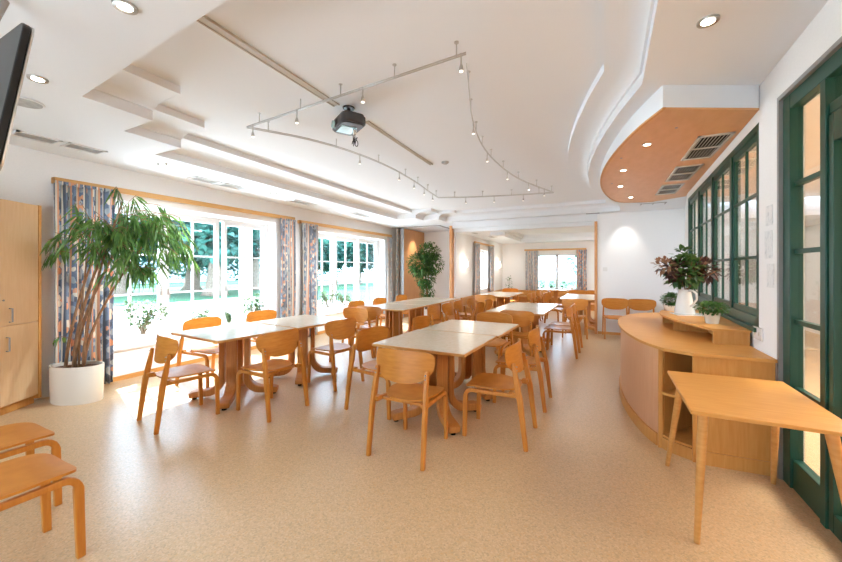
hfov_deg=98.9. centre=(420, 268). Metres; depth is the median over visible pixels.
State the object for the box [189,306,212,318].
plant
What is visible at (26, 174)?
wall
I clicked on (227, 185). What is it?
ceiling vent
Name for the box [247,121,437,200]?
track
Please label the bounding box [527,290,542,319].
dining chair
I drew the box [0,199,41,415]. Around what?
tall cabinet
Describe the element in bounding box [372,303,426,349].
dining table
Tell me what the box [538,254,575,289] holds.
window
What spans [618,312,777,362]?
countertop
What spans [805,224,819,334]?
wall
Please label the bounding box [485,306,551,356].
dining table
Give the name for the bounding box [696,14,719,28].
recessed light
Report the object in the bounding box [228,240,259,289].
tree
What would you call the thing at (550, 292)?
dining chair
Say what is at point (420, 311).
dining table
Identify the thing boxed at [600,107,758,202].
ceiling panel
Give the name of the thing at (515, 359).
dining chair
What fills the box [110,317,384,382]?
baseboard
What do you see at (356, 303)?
dining chair
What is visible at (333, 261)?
window
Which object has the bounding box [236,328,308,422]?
dining chair
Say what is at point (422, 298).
dining table
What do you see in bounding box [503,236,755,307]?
wall
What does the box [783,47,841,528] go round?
door
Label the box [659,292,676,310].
potted herb
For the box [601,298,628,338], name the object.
dining chair
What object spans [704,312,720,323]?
pot
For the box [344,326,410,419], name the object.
dining chair
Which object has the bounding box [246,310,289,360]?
dining chair
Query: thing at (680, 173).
air vent
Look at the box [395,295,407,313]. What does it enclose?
dining chair
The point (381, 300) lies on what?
dining chair
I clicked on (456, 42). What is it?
track
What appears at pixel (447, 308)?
dining chair
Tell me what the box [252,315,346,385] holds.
dining table
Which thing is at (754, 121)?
wall
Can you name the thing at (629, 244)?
wall
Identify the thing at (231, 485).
floor
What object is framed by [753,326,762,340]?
wall socket
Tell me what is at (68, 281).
curtain
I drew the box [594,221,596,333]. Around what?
post
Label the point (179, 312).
ground
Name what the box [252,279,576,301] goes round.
ground
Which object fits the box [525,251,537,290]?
curtain
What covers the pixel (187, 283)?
tree
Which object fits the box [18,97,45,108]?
ceiling speaker
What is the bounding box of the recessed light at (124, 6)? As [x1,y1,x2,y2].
[111,0,137,14]
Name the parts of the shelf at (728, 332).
shelf, panel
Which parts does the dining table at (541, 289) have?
leg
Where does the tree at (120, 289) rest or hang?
on the lawn at (173, 287)
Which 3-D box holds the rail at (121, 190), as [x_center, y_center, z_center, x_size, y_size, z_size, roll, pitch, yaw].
[-3.501,-1.045,5.895,0.082,0.070,3.720,0,0,26]
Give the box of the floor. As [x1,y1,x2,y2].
[0,309,841,561]
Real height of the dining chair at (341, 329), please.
0.852 m
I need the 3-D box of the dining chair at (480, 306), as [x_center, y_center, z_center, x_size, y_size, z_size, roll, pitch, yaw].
[1.249,1.075,6.917,0.582,0.852,0.541,0,0,26]
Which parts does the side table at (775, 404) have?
leg, leg, leg, leg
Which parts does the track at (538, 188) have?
rail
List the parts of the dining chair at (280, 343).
leg, seat, leg, backrest, leg, leg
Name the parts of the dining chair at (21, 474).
seat, leg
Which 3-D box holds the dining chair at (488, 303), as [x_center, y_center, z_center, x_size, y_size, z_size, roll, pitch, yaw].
[1.534,1.075,7.557,0.582,0.852,0.541,0,0,26]
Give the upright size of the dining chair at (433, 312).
0.852 m
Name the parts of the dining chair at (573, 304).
seat, backrest, leg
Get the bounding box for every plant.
[122,299,167,342]
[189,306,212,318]
[224,308,234,324]
[241,293,263,312]
[318,290,338,312]
[335,291,351,309]
[549,281,555,288]
[567,275,575,289]
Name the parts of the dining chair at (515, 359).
leg, seat, leg, backrest, leg, leg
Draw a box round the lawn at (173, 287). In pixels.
[114,279,373,306]
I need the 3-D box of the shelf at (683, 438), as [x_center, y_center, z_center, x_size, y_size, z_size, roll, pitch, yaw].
[2.269,1.393,3.007,0.484,0.015,0.261,0,0,-23]
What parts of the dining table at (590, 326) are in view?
leg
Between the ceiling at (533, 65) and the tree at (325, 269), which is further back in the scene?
the tree at (325, 269)
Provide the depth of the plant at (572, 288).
13.70 m
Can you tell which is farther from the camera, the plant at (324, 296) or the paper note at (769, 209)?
the plant at (324, 296)
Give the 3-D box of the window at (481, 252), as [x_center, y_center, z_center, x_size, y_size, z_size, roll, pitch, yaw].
[1.947,0.015,12.450,0.080,1.330,1.170,0,0,26]
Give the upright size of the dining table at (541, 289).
0.780 m
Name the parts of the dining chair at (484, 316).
backrest, seat, leg, leg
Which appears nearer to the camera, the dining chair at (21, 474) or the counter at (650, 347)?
the dining chair at (21, 474)
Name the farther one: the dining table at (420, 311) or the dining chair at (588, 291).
the dining chair at (588, 291)
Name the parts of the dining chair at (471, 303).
backrest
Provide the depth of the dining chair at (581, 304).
7.85 m
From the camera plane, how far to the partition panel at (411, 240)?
11.33 m
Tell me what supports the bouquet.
in the jug
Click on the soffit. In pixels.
(699, 96)
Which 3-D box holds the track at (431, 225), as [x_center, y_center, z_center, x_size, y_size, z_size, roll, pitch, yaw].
[0.128,-1.261,11.437,1.605,0.032,1.405,0,0,26]
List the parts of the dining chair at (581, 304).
leg, backrest, leg, leg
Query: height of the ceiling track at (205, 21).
0.040 m
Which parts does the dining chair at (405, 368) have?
leg, leg, backrest, seat, leg, leg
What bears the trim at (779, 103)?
attached to the wall at (825, 29)
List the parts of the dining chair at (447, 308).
seat, backrest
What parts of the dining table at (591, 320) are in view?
leg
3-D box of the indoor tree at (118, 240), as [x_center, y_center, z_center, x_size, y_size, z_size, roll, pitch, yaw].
[-3.329,0.128,3.976,1.906,1.980,0.879,0,0,9]
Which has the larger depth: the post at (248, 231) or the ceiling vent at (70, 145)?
the post at (248, 231)
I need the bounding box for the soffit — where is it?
[600,85,758,176]
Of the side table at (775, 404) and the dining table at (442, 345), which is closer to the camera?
the side table at (775, 404)
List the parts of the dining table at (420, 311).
leg, leg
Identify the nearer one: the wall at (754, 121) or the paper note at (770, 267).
the paper note at (770, 267)
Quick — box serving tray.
[670,312,703,315]
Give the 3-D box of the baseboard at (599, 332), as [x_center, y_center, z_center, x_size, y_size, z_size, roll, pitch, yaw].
[4.831,1.470,7.976,1.650,0.060,0.015,0,0,26]
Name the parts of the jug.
handle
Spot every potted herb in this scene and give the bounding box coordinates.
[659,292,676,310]
[692,300,730,323]
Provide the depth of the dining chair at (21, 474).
1.85 m
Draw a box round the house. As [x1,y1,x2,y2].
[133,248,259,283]
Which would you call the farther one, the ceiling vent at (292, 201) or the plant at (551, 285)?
the plant at (551, 285)
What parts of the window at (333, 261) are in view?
sash, sash, sash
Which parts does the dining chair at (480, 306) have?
backrest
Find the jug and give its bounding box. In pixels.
[674,288,697,313]
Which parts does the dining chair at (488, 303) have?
backrest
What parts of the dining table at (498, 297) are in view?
leg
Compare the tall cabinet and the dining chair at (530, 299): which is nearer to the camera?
the tall cabinet
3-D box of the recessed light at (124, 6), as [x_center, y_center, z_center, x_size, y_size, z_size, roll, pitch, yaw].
[-1.601,-1.418,1.946,0.116,0.016,0.116,0,0,26]
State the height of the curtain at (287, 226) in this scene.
2.490 m
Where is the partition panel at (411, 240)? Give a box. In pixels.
[401,228,423,317]
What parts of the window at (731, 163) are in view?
sash, sash, sash, sash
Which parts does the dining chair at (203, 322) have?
leg, leg, backrest, seat, leg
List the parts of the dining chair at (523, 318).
leg, seat, backrest, leg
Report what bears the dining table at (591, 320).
on the floor
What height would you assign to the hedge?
3.469 m
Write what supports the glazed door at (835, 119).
attached to the door at (826, 81)
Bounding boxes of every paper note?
[765,230,772,258]
[766,204,772,225]
[767,264,773,287]
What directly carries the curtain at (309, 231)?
hanging from the rail at (298, 221)
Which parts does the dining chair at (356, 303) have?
backrest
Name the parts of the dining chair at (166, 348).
leg, leg, backrest, leg, seat, leg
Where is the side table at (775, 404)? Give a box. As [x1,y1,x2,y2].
[665,371,841,544]
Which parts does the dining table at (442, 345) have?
leg, leg, leg, leg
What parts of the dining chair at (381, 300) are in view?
backrest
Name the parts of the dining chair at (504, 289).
backrest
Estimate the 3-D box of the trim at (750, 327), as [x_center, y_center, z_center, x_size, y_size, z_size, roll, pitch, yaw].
[3.610,0.497,4.498,0.040,0.035,3.616,0,0,29]
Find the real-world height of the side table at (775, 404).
0.746 m
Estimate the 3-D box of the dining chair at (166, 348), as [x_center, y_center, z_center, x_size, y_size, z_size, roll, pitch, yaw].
[-2.430,1.075,3.631,0.541,0.852,0.582,0,0,37]
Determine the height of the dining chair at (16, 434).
0.852 m
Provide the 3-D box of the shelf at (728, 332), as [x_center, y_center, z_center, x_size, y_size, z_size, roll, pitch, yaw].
[2.977,0.584,3.897,0.596,0.132,1.770,0,0,26]
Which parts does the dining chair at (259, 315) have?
backrest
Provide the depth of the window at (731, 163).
3.65 m
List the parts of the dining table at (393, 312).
leg, leg, leg, leg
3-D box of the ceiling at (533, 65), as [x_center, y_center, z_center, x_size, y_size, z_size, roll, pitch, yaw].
[0.344,-1.613,5.405,4.422,0.219,7.514,0,0,26]
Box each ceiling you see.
[0,0,828,231]
[132,0,604,210]
[458,215,819,243]
[708,94,819,203]
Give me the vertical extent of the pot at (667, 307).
0.070 m
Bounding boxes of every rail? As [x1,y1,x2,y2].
[51,177,294,219]
[297,220,391,236]
[474,241,493,245]
[524,248,585,250]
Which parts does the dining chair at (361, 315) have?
leg, backrest, leg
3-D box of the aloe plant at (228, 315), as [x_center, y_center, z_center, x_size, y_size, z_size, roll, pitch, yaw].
[-3.416,0.874,6.449,0.130,0.369,0.196,0,0,26]
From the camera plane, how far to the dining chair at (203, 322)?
4.66 m
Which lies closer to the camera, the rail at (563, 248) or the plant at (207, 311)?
the plant at (207, 311)
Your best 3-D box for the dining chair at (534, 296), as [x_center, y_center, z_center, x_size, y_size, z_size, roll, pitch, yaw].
[3.091,1.075,10.301,0.582,0.852,0.541,0,0,28]
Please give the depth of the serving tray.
4.04 m
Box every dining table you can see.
[171,322,294,410]
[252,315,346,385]
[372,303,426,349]
[372,329,495,434]
[390,300,444,332]
[409,297,459,323]
[422,319,518,400]
[460,289,501,320]
[474,293,516,308]
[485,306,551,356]
[487,292,522,304]
[502,302,558,346]
[537,288,568,312]
[560,296,593,330]
[565,294,593,323]
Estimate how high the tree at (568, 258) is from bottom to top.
6.649 m
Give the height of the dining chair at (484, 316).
0.852 m
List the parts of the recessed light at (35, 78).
bulb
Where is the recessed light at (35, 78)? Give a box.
[26,74,48,83]
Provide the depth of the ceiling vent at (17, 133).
3.74 m
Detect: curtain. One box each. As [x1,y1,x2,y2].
[54,180,114,383]
[280,218,295,317]
[302,223,317,336]
[387,237,392,302]
[395,228,399,300]
[475,243,479,294]
[490,246,493,291]
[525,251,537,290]
[576,249,586,290]
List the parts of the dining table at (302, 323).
leg, leg, leg, leg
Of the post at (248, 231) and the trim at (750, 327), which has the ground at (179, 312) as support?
the post at (248, 231)
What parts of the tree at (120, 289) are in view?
crown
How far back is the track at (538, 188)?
7.08 m
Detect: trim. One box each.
[82,0,657,221]
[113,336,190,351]
[318,305,370,315]
[505,221,755,241]
[693,300,756,331]
[777,97,782,479]
[779,36,841,100]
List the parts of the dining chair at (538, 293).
backrest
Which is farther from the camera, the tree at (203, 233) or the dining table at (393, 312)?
the tree at (203, 233)
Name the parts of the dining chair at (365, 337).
leg, seat, backrest, leg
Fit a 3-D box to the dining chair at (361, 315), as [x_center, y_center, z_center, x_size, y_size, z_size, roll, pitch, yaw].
[-1.153,1.075,5.946,0.541,0.852,0.582,0,0,28]
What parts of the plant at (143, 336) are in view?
pot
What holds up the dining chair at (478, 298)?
on the floor
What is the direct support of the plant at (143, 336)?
on the windowsill at (126, 346)
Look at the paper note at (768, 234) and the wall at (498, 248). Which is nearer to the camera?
the paper note at (768, 234)
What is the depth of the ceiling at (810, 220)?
9.89 m
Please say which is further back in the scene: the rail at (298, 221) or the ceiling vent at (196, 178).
the rail at (298, 221)
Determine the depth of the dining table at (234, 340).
4.15 m
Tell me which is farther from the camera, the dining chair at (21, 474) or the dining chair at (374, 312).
the dining chair at (374, 312)
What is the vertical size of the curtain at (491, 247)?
1.650 m
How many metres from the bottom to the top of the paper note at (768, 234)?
0.210 m
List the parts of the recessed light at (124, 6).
bulb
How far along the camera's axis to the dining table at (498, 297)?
9.85 m
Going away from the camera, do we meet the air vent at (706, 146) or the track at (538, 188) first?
the air vent at (706, 146)
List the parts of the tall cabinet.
handle, handle, door, door, panel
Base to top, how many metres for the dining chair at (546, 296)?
0.852 m
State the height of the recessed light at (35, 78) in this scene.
0.016 m
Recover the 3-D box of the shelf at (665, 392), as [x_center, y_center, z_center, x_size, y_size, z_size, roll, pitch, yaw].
[2.269,1.035,3.007,0.484,0.020,0.261,0,0,-23]
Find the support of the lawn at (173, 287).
on the ground at (179, 312)
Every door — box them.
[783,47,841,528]
[829,107,841,542]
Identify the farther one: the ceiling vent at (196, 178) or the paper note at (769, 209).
the ceiling vent at (196, 178)
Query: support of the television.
hanging from the ceiling at (77, 46)
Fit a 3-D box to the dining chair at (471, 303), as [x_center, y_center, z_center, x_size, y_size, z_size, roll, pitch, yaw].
[1.043,1.075,8.248,0.582,0.852,0.541,0,0,26]
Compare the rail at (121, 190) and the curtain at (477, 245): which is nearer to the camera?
the rail at (121, 190)
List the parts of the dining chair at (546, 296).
backrest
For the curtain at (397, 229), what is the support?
hanging from the track at (431, 225)
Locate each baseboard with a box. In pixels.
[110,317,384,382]
[598,331,620,334]
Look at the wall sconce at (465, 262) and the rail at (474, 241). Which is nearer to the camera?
the wall sconce at (465, 262)
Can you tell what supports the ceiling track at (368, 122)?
attached to the ceiling at (533, 65)
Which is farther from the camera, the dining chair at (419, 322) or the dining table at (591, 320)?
the dining table at (591, 320)
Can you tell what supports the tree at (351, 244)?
on the lawn at (173, 287)
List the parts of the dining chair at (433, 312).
backrest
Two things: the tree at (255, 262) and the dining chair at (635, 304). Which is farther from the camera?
the tree at (255, 262)
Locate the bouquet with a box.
[653,244,723,289]
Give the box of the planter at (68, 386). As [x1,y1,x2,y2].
[49,360,104,405]
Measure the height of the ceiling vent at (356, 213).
0.014 m
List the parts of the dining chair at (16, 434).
seat, leg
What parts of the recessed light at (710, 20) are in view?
bulb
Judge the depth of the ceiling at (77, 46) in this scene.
2.52 m
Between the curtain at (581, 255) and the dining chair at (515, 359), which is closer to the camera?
the dining chair at (515, 359)
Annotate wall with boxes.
[0,144,400,399]
[423,231,475,313]
[476,237,502,293]
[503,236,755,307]
[597,208,684,333]
[685,110,758,349]
[759,0,841,461]
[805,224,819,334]
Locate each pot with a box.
[663,304,674,310]
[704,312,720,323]
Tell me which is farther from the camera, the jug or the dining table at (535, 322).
the dining table at (535, 322)
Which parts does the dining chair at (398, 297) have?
backrest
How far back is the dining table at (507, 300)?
10.70 m
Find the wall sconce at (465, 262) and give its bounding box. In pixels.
[462,260,467,266]
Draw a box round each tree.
[39,187,200,367]
[114,204,156,294]
[133,206,260,295]
[177,212,208,290]
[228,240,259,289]
[318,233,346,266]
[318,239,353,271]
[338,235,373,283]
[406,241,444,308]
[561,256,576,276]
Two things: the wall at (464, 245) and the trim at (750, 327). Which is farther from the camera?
the wall at (464, 245)
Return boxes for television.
[0,0,34,170]
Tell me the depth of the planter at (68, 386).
3.97 m
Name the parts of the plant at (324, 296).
pot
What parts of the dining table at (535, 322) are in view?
leg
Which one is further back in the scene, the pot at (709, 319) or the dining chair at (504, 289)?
the dining chair at (504, 289)
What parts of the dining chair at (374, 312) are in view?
backrest, seat, leg, leg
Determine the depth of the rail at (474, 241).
12.10 m
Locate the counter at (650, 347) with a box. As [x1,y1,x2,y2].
[618,312,777,475]
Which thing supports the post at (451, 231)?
on the floor
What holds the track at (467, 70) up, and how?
attached to the ceiling at (533, 65)
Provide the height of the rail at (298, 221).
0.070 m
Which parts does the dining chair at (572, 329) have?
leg, seat, leg, backrest, leg, leg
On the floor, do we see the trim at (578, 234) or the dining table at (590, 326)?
the dining table at (590, 326)
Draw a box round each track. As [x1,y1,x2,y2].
[196,15,339,106]
[246,40,465,137]
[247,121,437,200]
[365,120,432,164]
[398,225,448,228]
[450,188,551,202]
[466,63,553,195]
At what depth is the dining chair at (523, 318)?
5.59 m
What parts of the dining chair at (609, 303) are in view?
leg, leg, seat, backrest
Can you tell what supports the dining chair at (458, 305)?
on the floor
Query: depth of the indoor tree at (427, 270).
10.25 m
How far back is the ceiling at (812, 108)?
4.52 m
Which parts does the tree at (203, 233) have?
crown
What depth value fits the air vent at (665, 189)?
5.71 m
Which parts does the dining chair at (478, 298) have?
backrest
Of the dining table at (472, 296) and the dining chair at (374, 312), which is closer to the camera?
the dining chair at (374, 312)
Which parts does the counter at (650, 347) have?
panel, panel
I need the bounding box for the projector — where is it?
[331,105,364,146]
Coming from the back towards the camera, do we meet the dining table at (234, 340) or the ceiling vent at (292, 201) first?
the ceiling vent at (292, 201)
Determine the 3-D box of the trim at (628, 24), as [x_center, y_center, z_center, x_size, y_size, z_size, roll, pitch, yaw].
[0.325,-1.503,5.528,5.140,0.439,7.910,0,0,26]
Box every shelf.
[660,310,750,345]
[662,389,675,397]
[662,426,691,447]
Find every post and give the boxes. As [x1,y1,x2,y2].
[239,221,251,318]
[449,226,453,319]
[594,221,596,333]
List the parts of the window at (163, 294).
sash, sash, sash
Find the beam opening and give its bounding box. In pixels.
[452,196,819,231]
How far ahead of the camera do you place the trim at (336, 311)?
8.76 m
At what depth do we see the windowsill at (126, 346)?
5.05 m
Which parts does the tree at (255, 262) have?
crown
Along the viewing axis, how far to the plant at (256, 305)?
6.85 m
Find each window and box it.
[113,205,267,345]
[318,233,377,312]
[480,251,482,287]
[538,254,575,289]
[688,123,758,326]
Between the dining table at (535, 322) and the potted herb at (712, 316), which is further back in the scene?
the dining table at (535, 322)
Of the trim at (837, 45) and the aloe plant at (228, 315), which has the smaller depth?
the trim at (837, 45)
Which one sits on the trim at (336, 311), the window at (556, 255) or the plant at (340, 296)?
the plant at (340, 296)
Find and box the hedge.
[138,258,344,283]
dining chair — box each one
[0,422,61,506]
[0,453,85,558]
[137,334,219,434]
[175,316,221,387]
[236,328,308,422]
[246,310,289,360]
[307,318,364,391]
[329,307,373,361]
[341,300,378,342]
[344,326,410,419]
[352,306,390,357]
[366,348,447,470]
[371,297,385,325]
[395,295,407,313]
[406,315,454,376]
[410,304,444,329]
[430,302,457,323]
[437,299,467,323]
[459,297,475,317]
[462,338,536,451]
[471,302,503,349]
[471,312,512,375]
[474,295,494,320]
[483,299,505,339]
[493,325,551,412]
[497,310,533,366]
[502,288,518,304]
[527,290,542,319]
[527,293,534,302]
[532,292,540,320]
[540,293,564,322]
[542,306,580,358]
[546,291,566,319]
[548,303,582,351]
[562,299,587,338]
[568,290,586,293]
[585,290,593,304]
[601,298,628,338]
[627,299,655,313]
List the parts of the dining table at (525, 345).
leg, leg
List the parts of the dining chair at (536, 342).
leg, seat, leg, backrest, leg, leg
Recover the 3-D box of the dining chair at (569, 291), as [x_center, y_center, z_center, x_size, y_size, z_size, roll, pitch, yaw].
[4.793,1.075,11.031,0.541,0.852,0.582,0,0,26]
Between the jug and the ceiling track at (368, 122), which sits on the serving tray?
the jug
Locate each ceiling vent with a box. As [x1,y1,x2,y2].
[11,130,62,144]
[60,142,107,154]
[187,176,221,183]
[216,183,247,189]
[286,200,315,205]
[349,212,377,217]
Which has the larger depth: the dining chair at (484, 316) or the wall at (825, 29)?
the dining chair at (484, 316)
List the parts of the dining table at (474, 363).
leg, leg, leg, leg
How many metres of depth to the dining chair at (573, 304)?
6.86 m
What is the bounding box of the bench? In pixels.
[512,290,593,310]
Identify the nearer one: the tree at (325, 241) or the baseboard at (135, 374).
the baseboard at (135, 374)
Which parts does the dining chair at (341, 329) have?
leg, seat, leg, backrest, leg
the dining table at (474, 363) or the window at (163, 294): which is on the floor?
the dining table at (474, 363)
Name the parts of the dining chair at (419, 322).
backrest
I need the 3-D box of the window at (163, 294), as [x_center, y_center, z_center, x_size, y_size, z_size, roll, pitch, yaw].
[-3.765,0.080,6.021,0.137,1.960,2.870,0,0,26]
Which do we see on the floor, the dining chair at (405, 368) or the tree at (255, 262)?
the dining chair at (405, 368)
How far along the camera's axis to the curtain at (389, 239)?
10.88 m
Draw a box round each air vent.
[655,183,684,194]
[665,164,703,181]
[681,131,735,160]
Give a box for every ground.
[114,297,348,335]
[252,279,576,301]
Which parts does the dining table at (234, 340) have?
leg, leg, leg, leg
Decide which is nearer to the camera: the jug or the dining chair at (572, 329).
the jug
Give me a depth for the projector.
3.51 m
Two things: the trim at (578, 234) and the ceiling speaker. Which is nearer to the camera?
the ceiling speaker
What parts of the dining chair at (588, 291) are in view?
backrest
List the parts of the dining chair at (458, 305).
seat, backrest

